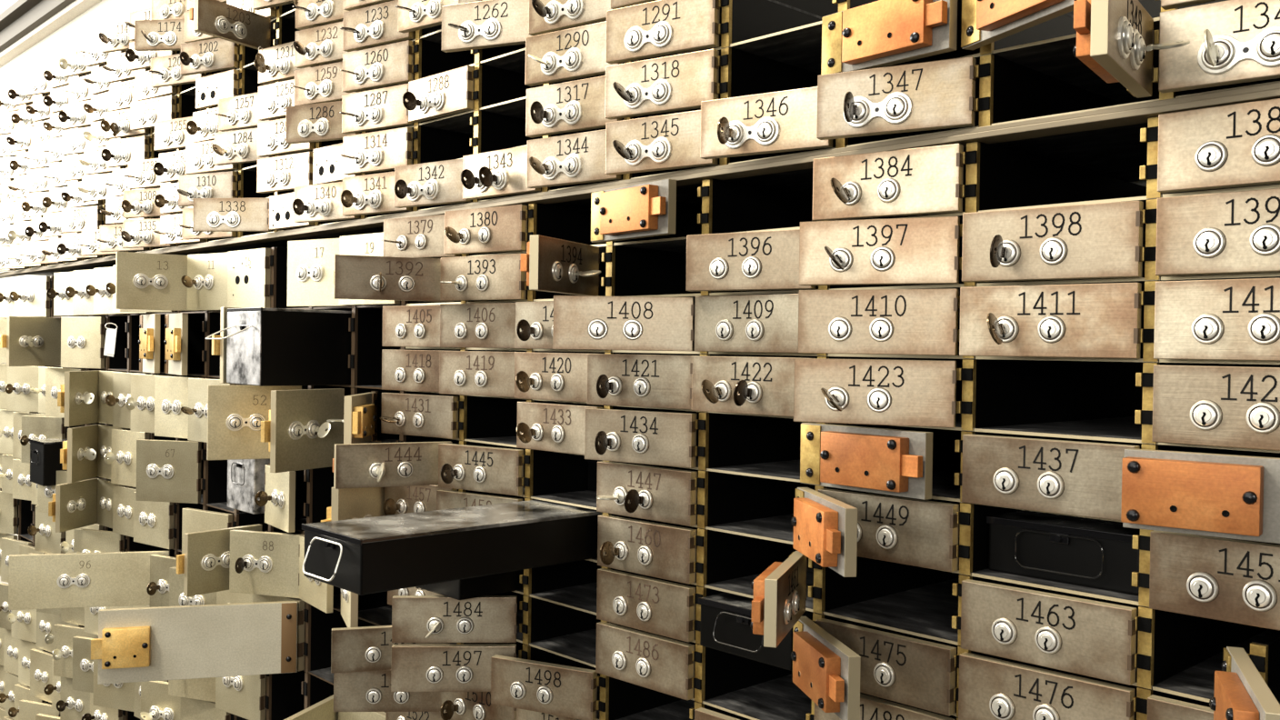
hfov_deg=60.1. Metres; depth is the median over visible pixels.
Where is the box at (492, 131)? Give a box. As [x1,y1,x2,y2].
[458,110,542,159]
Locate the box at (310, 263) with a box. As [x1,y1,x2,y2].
[287,238,400,310]
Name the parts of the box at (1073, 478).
door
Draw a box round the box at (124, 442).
[110,428,175,487]
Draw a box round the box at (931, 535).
[818,488,1021,575]
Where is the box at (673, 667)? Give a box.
[595,621,792,703]
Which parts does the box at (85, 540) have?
door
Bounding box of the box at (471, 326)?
[440,302,532,350]
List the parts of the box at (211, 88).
door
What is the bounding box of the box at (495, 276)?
[440,253,606,303]
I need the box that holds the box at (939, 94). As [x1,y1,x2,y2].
[816,54,1145,181]
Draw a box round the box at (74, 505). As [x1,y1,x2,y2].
[48,478,109,532]
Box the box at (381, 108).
[341,83,473,146]
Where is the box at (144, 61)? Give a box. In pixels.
[129,41,180,70]
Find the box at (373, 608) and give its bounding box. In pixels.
[340,588,392,627]
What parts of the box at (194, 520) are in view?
door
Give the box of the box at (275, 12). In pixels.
[226,0,295,40]
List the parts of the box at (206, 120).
door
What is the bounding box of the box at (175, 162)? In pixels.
[158,150,238,182]
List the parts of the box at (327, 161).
door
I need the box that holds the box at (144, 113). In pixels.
[130,94,206,134]
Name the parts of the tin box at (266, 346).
handle, plate, lid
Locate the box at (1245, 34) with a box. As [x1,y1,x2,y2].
[1158,0,1279,98]
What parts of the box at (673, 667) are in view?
door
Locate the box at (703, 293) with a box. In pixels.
[630,285,818,303]
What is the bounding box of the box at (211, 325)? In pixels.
[187,312,220,377]
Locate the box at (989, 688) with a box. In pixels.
[958,651,1209,719]
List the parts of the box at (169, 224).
door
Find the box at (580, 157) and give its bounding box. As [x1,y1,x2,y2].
[526,129,719,204]
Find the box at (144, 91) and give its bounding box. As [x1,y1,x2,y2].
[135,70,207,109]
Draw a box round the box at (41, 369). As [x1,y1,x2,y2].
[38,366,85,413]
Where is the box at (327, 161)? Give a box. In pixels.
[312,142,413,184]
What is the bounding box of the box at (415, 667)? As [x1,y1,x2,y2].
[390,643,599,691]
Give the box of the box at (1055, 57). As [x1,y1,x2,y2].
[992,0,1228,103]
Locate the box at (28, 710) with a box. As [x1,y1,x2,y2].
[19,700,59,719]
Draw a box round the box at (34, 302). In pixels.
[14,275,67,317]
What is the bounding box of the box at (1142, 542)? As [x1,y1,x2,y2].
[971,529,1279,607]
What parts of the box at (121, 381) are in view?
door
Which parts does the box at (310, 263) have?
door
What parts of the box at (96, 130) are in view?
door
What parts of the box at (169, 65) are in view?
door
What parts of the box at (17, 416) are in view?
door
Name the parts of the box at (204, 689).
door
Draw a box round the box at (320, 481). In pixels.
[294,466,334,532]
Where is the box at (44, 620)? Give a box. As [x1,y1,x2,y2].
[36,611,52,652]
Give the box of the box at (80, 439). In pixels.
[60,423,112,483]
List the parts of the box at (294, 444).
door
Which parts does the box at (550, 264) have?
door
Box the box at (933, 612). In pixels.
[823,574,1105,645]
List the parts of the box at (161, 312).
door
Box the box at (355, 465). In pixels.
[332,440,525,489]
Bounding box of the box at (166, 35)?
[134,19,186,50]
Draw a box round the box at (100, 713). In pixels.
[90,692,140,719]
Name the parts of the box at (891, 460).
hinge plate, door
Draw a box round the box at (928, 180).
[812,141,1146,245]
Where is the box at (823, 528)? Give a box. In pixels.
[705,485,960,577]
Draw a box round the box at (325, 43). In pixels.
[294,20,415,68]
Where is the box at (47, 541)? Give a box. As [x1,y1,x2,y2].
[34,505,65,553]
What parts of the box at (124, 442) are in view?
door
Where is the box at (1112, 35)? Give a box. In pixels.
[991,0,1279,169]
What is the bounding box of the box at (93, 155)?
[84,146,149,175]
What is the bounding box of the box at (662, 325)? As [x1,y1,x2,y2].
[552,295,708,353]
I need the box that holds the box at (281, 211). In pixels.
[269,191,380,238]
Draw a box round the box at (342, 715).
[338,711,385,719]
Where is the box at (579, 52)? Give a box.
[525,20,720,86]
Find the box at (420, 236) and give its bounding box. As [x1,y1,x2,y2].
[383,214,528,259]
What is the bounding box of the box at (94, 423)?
[85,422,105,425]
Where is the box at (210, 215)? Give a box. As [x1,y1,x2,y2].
[192,198,337,241]
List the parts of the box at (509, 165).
door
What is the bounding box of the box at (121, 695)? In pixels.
[93,659,134,711]
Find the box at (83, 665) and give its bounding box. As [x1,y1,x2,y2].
[72,636,95,692]
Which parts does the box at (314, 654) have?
door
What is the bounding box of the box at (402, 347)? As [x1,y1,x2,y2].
[355,346,463,390]
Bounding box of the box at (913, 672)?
[815,618,1073,717]
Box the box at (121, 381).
[112,371,179,428]
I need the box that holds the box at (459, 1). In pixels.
[458,0,485,3]
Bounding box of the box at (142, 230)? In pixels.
[122,218,230,254]
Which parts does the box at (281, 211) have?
door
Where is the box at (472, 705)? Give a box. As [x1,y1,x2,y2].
[440,691,516,719]
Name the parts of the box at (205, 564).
door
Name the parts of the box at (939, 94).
door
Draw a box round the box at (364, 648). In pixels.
[330,625,522,673]
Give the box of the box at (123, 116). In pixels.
[104,108,177,146]
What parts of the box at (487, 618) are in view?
door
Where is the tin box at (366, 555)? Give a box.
[301,500,602,595]
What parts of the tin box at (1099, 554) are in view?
handle, lid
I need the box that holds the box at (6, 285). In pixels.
[0,278,50,317]
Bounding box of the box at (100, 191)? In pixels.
[81,172,114,204]
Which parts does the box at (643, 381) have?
door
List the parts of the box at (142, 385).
door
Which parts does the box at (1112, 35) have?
door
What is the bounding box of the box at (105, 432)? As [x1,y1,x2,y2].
[97,424,129,479]
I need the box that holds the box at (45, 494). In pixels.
[37,470,104,512]
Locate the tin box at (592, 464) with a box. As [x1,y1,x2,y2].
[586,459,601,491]
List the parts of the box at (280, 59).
door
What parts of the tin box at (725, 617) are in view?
handle, lid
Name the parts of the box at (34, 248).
door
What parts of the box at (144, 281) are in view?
door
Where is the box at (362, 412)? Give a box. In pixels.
[343,390,399,443]
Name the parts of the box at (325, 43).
door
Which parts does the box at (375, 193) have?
door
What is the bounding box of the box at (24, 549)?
[19,544,45,554]
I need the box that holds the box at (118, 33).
[100,20,134,53]
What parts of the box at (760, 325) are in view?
door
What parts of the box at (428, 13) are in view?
door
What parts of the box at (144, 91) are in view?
door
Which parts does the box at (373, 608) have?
door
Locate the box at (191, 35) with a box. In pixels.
[184,2,275,55]
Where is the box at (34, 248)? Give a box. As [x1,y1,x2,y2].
[21,240,111,269]
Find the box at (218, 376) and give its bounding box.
[207,375,219,378]
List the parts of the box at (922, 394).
door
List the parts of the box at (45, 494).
door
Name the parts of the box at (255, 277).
door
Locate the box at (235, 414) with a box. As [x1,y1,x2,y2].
[206,385,350,459]
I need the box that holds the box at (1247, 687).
[1209,630,1279,719]
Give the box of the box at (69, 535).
[65,523,125,553]
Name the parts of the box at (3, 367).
door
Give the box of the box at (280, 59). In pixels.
[258,41,362,84]
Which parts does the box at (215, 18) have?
door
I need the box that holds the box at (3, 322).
[0,319,6,362]
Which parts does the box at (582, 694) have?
door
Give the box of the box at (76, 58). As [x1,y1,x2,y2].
[62,48,107,77]
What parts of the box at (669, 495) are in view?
door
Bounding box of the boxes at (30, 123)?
[0,0,295,719]
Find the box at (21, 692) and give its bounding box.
[14,683,51,719]
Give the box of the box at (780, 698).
[702,673,910,719]
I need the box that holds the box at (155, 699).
[140,680,180,719]
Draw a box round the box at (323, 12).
[295,0,382,29]
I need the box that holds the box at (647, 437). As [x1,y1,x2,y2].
[584,408,816,470]
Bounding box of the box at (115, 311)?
[112,265,177,315]
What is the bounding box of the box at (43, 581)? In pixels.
[8,550,181,609]
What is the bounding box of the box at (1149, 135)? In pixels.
[978,116,1279,244]
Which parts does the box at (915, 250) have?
door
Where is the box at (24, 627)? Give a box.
[10,609,36,642]
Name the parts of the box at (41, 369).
door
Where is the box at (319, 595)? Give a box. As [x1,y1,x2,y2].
[299,532,340,613]
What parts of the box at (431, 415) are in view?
door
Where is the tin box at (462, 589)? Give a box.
[415,570,523,599]
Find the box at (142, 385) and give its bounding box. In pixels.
[130,373,205,433]
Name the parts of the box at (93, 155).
door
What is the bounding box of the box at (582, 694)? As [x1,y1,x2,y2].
[490,654,683,719]
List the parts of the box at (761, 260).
door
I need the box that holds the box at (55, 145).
[47,136,84,162]
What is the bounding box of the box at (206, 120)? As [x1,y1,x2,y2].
[192,107,275,142]
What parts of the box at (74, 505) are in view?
door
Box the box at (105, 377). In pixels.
[98,370,151,424]
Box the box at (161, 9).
[150,0,188,19]
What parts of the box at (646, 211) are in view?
hinge plate, door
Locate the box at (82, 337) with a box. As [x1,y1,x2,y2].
[60,316,127,369]
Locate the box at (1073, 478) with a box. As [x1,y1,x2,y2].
[961,434,1279,521]
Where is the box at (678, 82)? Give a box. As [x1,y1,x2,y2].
[604,47,821,119]
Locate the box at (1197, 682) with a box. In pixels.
[1152,629,1279,704]
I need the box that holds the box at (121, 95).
[109,79,177,110]
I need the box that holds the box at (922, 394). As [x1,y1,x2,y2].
[793,358,1145,431]
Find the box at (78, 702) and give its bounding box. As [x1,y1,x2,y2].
[60,676,89,719]
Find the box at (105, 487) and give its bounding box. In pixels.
[97,478,136,528]
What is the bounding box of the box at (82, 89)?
[69,73,95,103]
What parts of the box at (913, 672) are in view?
door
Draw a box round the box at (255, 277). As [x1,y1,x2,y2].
[227,247,309,308]
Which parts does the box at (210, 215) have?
door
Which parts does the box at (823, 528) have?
hinge plate, door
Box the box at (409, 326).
[382,305,465,349]
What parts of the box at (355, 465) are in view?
door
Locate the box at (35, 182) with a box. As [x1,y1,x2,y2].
[26,167,68,192]
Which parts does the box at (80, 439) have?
door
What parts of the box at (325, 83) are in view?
door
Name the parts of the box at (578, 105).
door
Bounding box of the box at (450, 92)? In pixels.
[408,63,543,134]
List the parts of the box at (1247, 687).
hinge plate, door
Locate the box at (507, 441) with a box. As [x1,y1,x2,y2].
[464,400,603,447]
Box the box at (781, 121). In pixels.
[700,86,979,185]
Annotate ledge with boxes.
[0,82,1279,278]
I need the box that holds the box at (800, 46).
[730,0,958,73]
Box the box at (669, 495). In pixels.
[596,460,815,529]
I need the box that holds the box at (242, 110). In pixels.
[218,91,286,131]
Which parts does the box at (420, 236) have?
door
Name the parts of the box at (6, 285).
door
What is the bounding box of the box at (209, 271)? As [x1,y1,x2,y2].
[186,252,270,312]
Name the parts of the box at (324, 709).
door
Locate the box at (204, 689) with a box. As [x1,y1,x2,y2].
[168,675,266,702]
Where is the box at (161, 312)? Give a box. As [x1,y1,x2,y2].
[120,309,203,314]
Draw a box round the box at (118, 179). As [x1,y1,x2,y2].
[112,167,176,196]
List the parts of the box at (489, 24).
door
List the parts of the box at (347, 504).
door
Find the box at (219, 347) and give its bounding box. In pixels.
[211,307,349,383]
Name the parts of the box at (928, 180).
door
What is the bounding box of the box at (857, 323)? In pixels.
[797,288,1144,359]
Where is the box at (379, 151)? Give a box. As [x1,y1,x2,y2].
[342,125,473,175]
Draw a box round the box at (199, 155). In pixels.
[185,140,274,181]
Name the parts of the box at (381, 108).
door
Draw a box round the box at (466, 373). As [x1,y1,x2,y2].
[439,350,608,399]
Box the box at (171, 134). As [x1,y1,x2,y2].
[154,116,192,150]
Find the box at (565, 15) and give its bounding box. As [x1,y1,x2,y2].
[528,0,720,43]
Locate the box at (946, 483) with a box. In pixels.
[931,430,1141,502]
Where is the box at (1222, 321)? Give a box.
[1153,277,1279,364]
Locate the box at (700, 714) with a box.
[694,707,739,719]
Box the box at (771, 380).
[691,355,962,418]
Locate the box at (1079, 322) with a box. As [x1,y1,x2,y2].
[959,280,1161,362]
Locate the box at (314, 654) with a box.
[252,594,378,672]
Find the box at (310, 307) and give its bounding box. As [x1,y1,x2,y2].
[289,305,351,310]
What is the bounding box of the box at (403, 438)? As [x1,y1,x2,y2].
[396,390,461,444]
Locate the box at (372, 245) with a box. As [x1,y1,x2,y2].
[339,232,461,308]
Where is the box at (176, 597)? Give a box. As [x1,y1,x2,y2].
[169,566,216,606]
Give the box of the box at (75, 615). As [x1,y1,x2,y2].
[60,607,84,625]
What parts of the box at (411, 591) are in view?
door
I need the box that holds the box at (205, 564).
[176,524,301,596]
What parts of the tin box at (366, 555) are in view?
handle, lid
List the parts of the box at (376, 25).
door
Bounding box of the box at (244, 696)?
[215,670,304,719]
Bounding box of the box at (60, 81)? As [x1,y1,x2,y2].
[50,62,91,88]
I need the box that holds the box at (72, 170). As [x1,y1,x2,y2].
[61,153,125,180]
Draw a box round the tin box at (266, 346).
[205,307,351,386]
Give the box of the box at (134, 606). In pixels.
[132,604,149,608]
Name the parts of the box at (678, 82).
door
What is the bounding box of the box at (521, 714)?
[515,708,579,719]
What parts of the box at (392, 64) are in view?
door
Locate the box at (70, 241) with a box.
[60,233,124,260]
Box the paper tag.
[103,322,118,356]
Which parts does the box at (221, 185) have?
door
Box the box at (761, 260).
[685,229,963,295]
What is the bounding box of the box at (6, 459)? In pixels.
[1,454,21,493]
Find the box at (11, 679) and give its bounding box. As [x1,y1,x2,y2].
[5,671,29,719]
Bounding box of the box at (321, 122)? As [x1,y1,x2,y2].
[285,100,413,144]
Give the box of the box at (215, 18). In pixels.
[189,0,312,70]
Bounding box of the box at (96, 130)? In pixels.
[90,120,149,148]
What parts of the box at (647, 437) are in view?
door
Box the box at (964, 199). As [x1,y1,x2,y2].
[735,197,965,232]
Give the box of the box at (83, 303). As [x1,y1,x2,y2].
[72,269,108,317]
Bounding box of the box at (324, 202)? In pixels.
[294,181,412,232]
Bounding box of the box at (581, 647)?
[529,620,695,667]
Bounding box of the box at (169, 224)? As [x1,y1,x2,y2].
[160,213,270,250]
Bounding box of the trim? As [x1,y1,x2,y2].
[0,0,101,67]
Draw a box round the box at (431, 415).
[380,392,526,440]
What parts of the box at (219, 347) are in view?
door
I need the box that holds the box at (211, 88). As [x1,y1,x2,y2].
[195,68,273,109]
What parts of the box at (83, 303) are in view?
door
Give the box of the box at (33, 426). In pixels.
[21,415,85,462]
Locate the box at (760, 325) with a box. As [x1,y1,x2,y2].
[694,293,959,356]
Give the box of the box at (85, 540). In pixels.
[73,528,174,557]
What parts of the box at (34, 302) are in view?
door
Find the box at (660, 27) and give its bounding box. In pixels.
[605,0,822,83]
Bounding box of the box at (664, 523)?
[586,512,698,562]
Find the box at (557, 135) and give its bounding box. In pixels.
[517,118,623,147]
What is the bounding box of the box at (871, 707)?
[814,693,958,719]
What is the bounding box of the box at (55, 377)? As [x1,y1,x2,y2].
[45,368,105,418]
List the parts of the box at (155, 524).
door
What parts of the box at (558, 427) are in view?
door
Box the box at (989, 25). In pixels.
[957,0,1122,121]
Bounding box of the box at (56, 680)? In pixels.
[51,660,60,710]
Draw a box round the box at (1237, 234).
[1155,188,1279,280]
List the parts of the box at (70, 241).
door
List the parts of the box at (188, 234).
door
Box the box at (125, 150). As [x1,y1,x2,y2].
[106,134,176,168]
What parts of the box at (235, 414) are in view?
door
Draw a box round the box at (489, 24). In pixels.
[441,0,605,73]
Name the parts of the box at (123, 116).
door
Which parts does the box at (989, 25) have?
hinge plate, door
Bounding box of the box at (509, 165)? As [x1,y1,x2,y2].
[462,145,623,209]
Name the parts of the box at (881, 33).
hinge plate, door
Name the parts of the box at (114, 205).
door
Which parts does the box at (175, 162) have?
door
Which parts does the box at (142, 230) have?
door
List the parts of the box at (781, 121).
door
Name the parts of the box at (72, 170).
door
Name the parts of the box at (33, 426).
door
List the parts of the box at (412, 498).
door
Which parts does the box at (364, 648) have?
door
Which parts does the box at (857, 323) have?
door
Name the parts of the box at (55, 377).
door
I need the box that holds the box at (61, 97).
[50,84,69,113]
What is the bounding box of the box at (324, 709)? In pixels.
[284,694,385,719]
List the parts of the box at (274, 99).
door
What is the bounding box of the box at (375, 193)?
[342,171,472,218]
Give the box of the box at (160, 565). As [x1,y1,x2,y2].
[150,554,176,607]
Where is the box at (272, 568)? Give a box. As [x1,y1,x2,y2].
[229,530,340,598]
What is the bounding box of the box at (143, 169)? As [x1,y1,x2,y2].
[127,158,178,189]
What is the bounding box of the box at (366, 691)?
[333,670,440,711]
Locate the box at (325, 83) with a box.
[294,61,414,106]
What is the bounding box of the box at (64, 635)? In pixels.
[53,623,98,678]
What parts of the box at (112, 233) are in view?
door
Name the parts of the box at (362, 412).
door, hinge plate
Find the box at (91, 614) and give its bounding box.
[84,606,109,635]
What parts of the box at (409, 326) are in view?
door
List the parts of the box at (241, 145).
door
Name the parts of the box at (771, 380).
door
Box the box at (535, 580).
[511,560,601,596]
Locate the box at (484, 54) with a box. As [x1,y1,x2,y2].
[469,43,525,91]
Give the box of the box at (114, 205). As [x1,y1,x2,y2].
[105,195,176,224]
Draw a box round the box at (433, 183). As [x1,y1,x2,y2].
[394,158,541,219]
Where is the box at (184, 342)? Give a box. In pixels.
[160,312,205,375]
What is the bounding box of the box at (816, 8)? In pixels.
[610,0,838,42]
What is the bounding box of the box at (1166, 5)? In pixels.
[1160,0,1218,9]
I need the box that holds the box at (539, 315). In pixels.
[514,301,694,352]
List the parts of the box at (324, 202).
door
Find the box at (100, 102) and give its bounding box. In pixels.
[90,91,110,121]
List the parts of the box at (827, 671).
hinge plate, door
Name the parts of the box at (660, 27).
door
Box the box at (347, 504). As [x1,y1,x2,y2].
[320,487,458,522]
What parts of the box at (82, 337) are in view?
door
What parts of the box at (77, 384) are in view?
door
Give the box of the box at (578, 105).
[525,75,720,137]
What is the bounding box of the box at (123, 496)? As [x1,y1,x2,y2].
[112,484,136,537]
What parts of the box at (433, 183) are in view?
door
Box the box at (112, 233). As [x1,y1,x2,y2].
[99,223,192,255]
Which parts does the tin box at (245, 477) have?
handle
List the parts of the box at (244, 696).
door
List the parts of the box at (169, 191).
door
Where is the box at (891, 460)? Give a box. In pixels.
[706,422,961,499]
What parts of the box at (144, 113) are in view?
door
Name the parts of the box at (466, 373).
door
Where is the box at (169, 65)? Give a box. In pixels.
[150,53,239,96]
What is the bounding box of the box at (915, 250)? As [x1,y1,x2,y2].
[799,216,1145,296]
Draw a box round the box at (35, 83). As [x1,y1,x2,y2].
[23,69,54,96]
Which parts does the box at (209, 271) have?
door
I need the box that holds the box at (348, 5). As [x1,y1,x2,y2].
[343,0,393,10]
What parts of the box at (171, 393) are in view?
door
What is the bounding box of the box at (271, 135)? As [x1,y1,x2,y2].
[257,118,361,157]
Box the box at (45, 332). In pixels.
[0,316,60,366]
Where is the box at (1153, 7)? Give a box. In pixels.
[947,0,1160,57]
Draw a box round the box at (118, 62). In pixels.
[107,51,150,83]
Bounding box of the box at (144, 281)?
[115,251,220,314]
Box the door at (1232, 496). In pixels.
[1120,448,1279,543]
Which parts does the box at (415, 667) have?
door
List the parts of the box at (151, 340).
hinge plate, door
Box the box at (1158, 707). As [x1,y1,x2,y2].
[1146,694,1213,719]
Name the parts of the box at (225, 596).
door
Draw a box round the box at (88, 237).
[81,229,149,257]
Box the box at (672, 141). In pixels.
[605,110,835,195]
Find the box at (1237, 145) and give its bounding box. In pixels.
[1157,98,1279,197]
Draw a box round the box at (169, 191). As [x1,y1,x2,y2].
[160,181,238,214]
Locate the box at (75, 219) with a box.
[61,204,121,232]
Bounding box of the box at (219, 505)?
[206,501,247,513]
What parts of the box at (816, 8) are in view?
door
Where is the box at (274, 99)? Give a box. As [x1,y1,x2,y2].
[257,79,362,120]
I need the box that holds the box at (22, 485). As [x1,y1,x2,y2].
[12,459,31,500]
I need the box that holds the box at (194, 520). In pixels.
[181,508,268,554]
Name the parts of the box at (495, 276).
door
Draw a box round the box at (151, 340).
[129,313,165,373]
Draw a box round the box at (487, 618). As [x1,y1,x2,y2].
[391,595,600,645]
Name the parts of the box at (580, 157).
door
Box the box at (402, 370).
[381,349,526,395]
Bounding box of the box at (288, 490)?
[264,462,307,532]
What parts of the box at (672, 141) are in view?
door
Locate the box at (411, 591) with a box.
[387,586,524,610]
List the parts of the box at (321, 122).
door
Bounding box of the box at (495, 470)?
[438,443,588,498]
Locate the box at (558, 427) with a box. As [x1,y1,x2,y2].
[516,401,701,455]
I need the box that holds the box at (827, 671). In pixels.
[790,612,935,719]
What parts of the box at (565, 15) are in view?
door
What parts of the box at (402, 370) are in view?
door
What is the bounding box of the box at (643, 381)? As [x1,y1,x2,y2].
[586,353,817,412]
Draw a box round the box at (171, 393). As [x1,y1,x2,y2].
[154,376,235,438]
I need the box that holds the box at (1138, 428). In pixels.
[973,361,1279,444]
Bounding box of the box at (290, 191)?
[265,190,294,198]
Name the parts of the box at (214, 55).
door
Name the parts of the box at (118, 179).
door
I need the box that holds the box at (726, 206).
[613,179,817,252]
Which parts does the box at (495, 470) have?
door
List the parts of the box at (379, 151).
door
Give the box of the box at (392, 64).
[342,39,474,92]
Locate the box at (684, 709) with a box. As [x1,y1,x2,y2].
[616,699,750,719]
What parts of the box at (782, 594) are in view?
door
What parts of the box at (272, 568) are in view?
door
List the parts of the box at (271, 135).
door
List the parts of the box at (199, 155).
door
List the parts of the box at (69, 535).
door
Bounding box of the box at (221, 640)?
[90,600,333,685]
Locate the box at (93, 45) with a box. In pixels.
[85,37,126,67]
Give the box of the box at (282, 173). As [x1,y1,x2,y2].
[256,151,313,193]
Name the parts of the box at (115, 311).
door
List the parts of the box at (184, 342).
hinge plate, door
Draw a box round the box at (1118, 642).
[960,579,1269,689]
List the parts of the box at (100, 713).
door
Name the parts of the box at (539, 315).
door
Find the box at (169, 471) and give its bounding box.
[135,439,227,505]
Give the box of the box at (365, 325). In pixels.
[333,307,400,387]
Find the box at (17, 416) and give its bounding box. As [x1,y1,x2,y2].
[12,411,66,458]
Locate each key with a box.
[0,292,6,302]
[0,472,7,478]
[0,692,9,702]
[5,383,15,393]
[6,613,18,623]
[8,707,19,717]
[10,291,20,300]
[20,435,30,445]
[25,336,33,347]
[27,525,39,536]
[30,387,42,393]
[38,221,49,232]
[43,70,55,80]
[43,95,55,106]
[43,683,56,694]
[44,633,53,644]
[46,288,59,299]
[52,649,63,659]
[56,700,68,711]
[57,243,69,254]
[58,58,70,69]
[58,110,69,122]
[60,541,72,552]
[65,286,78,297]
[77,187,90,192]
[78,160,92,165]
[80,392,94,404]
[81,712,94,719]
[82,130,96,140]
[82,448,96,459]
[83,78,97,83]
[83,103,97,113]
[85,284,99,296]
[95,239,109,242]
[98,32,111,43]
[100,120,110,131]
[100,149,114,160]
[100,209,114,215]
[101,65,115,71]
[104,182,119,186]
[104,451,117,464]
[105,282,115,294]
[105,394,119,406]
[110,118,119,136]
[120,230,134,241]
[121,200,134,212]
[124,21,134,28]
[125,49,138,61]
[125,397,139,409]
[140,30,152,41]
[140,711,154,719]
[146,581,159,595]
[148,70,163,74]
[152,230,169,234]
[153,162,167,175]
[154,194,169,208]
[176,189,191,196]
[178,224,192,229]
[180,51,193,65]
[180,275,196,288]
[180,406,196,414]
[186,120,200,134]
[211,144,227,155]
[213,113,229,118]
[234,557,247,573]
[253,59,269,72]
[254,490,271,506]
[255,46,264,71]
[290,85,309,90]
[291,5,310,11]
[292,40,309,55]
[292,198,308,215]
[314,421,330,438]
[326,419,343,421]
[339,111,358,117]
[339,153,359,159]
[340,27,359,32]
[340,69,359,75]
[340,190,357,208]
[376,462,384,482]
[377,271,381,291]
[380,416,399,422]
[381,240,401,243]
[382,498,399,515]
[394,179,410,199]
[395,5,415,12]
[402,91,420,110]
[425,621,440,638]
[440,280,460,284]
[440,463,458,483]
[440,700,458,719]
[444,226,463,243]
[448,23,468,31]
[460,169,479,189]
[479,166,497,187]
[515,370,534,392]
[516,319,535,340]
[516,422,536,443]
[527,53,549,64]
[529,156,549,174]
[530,100,548,123]
[531,0,550,17]
[574,270,600,276]
[594,430,611,454]
[596,374,612,398]
[596,494,620,499]
[600,540,619,565]
[612,81,632,101]
[612,140,632,159]
[624,489,643,513]
[701,379,721,403]
[717,116,733,144]
[733,380,751,406]
[820,387,842,411]
[824,245,844,269]
[830,177,850,203]
[843,91,857,122]
[986,312,1005,344]
[990,234,1007,267]
[1142,40,1189,50]
[1203,29,1219,66]
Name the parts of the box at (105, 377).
door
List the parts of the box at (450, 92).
door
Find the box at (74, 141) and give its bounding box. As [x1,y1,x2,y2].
[62,126,90,155]
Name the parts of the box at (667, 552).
door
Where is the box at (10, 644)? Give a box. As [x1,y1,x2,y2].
[3,628,18,675]
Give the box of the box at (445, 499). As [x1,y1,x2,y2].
[436,490,538,509]
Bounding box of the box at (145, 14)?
[129,7,151,40]
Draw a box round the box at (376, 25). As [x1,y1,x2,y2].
[342,0,469,65]
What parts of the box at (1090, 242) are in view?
door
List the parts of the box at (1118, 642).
door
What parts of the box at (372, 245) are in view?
door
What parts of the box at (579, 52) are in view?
door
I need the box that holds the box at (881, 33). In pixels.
[813,0,978,121]
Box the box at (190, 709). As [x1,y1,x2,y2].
[180,697,248,719]
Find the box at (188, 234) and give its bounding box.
[182,208,287,248]
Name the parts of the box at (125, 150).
door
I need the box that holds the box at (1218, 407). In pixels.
[1151,364,1279,452]
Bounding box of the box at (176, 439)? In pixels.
[175,437,203,494]
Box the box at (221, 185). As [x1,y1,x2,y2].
[178,170,274,206]
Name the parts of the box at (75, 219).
door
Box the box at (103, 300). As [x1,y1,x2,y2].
[93,266,129,316]
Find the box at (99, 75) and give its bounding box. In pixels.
[90,64,135,95]
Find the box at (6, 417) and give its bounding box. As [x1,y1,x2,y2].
[0,409,39,454]
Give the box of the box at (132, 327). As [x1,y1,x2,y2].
[108,315,139,370]
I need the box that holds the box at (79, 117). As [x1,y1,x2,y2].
[62,100,99,129]
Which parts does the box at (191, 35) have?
door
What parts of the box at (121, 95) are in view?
door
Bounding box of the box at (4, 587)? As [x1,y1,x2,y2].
[0,582,11,629]
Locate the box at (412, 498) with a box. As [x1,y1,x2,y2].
[384,484,526,515]
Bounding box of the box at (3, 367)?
[0,364,49,409]
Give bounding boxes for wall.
[0,0,151,135]
[0,178,1146,583]
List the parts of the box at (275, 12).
door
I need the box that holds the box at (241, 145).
[213,127,315,171]
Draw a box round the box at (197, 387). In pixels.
[187,378,247,442]
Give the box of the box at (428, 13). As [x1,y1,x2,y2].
[398,0,470,50]
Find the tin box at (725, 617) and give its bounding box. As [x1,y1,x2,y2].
[698,592,813,670]
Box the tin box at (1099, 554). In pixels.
[986,510,1139,595]
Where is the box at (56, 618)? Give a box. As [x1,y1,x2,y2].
[52,613,84,658]
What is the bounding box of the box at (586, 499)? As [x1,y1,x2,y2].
[530,460,698,509]
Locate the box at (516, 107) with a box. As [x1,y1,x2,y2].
[480,61,624,119]
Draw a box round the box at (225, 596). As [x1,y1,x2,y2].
[216,590,299,604]
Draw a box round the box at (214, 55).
[180,38,275,75]
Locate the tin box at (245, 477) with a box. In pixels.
[227,458,269,514]
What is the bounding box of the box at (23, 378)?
[6,366,67,412]
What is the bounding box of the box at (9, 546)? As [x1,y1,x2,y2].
[0,537,34,582]
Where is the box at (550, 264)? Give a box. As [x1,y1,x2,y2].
[520,234,700,301]
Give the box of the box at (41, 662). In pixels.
[30,648,53,702]
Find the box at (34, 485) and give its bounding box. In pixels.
[31,481,37,504]
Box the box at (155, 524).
[133,491,203,550]
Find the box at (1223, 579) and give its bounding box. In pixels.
[1149,530,1279,629]
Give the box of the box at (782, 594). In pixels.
[704,550,960,648]
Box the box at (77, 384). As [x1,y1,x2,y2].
[57,370,129,426]
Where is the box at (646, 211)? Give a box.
[590,179,701,258]
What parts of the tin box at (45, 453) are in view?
handle, lid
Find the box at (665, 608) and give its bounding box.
[596,568,726,644]
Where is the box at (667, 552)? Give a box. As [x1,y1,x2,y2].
[597,514,808,587]
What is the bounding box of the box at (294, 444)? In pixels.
[260,387,384,472]
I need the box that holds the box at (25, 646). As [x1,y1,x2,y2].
[18,639,52,686]
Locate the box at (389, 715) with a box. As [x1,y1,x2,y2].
[385,711,442,719]
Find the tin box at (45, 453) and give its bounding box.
[29,437,67,486]
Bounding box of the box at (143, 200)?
[123,187,182,218]
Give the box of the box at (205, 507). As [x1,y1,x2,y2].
[177,504,233,552]
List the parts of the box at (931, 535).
door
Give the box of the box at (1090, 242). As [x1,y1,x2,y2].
[961,199,1279,290]

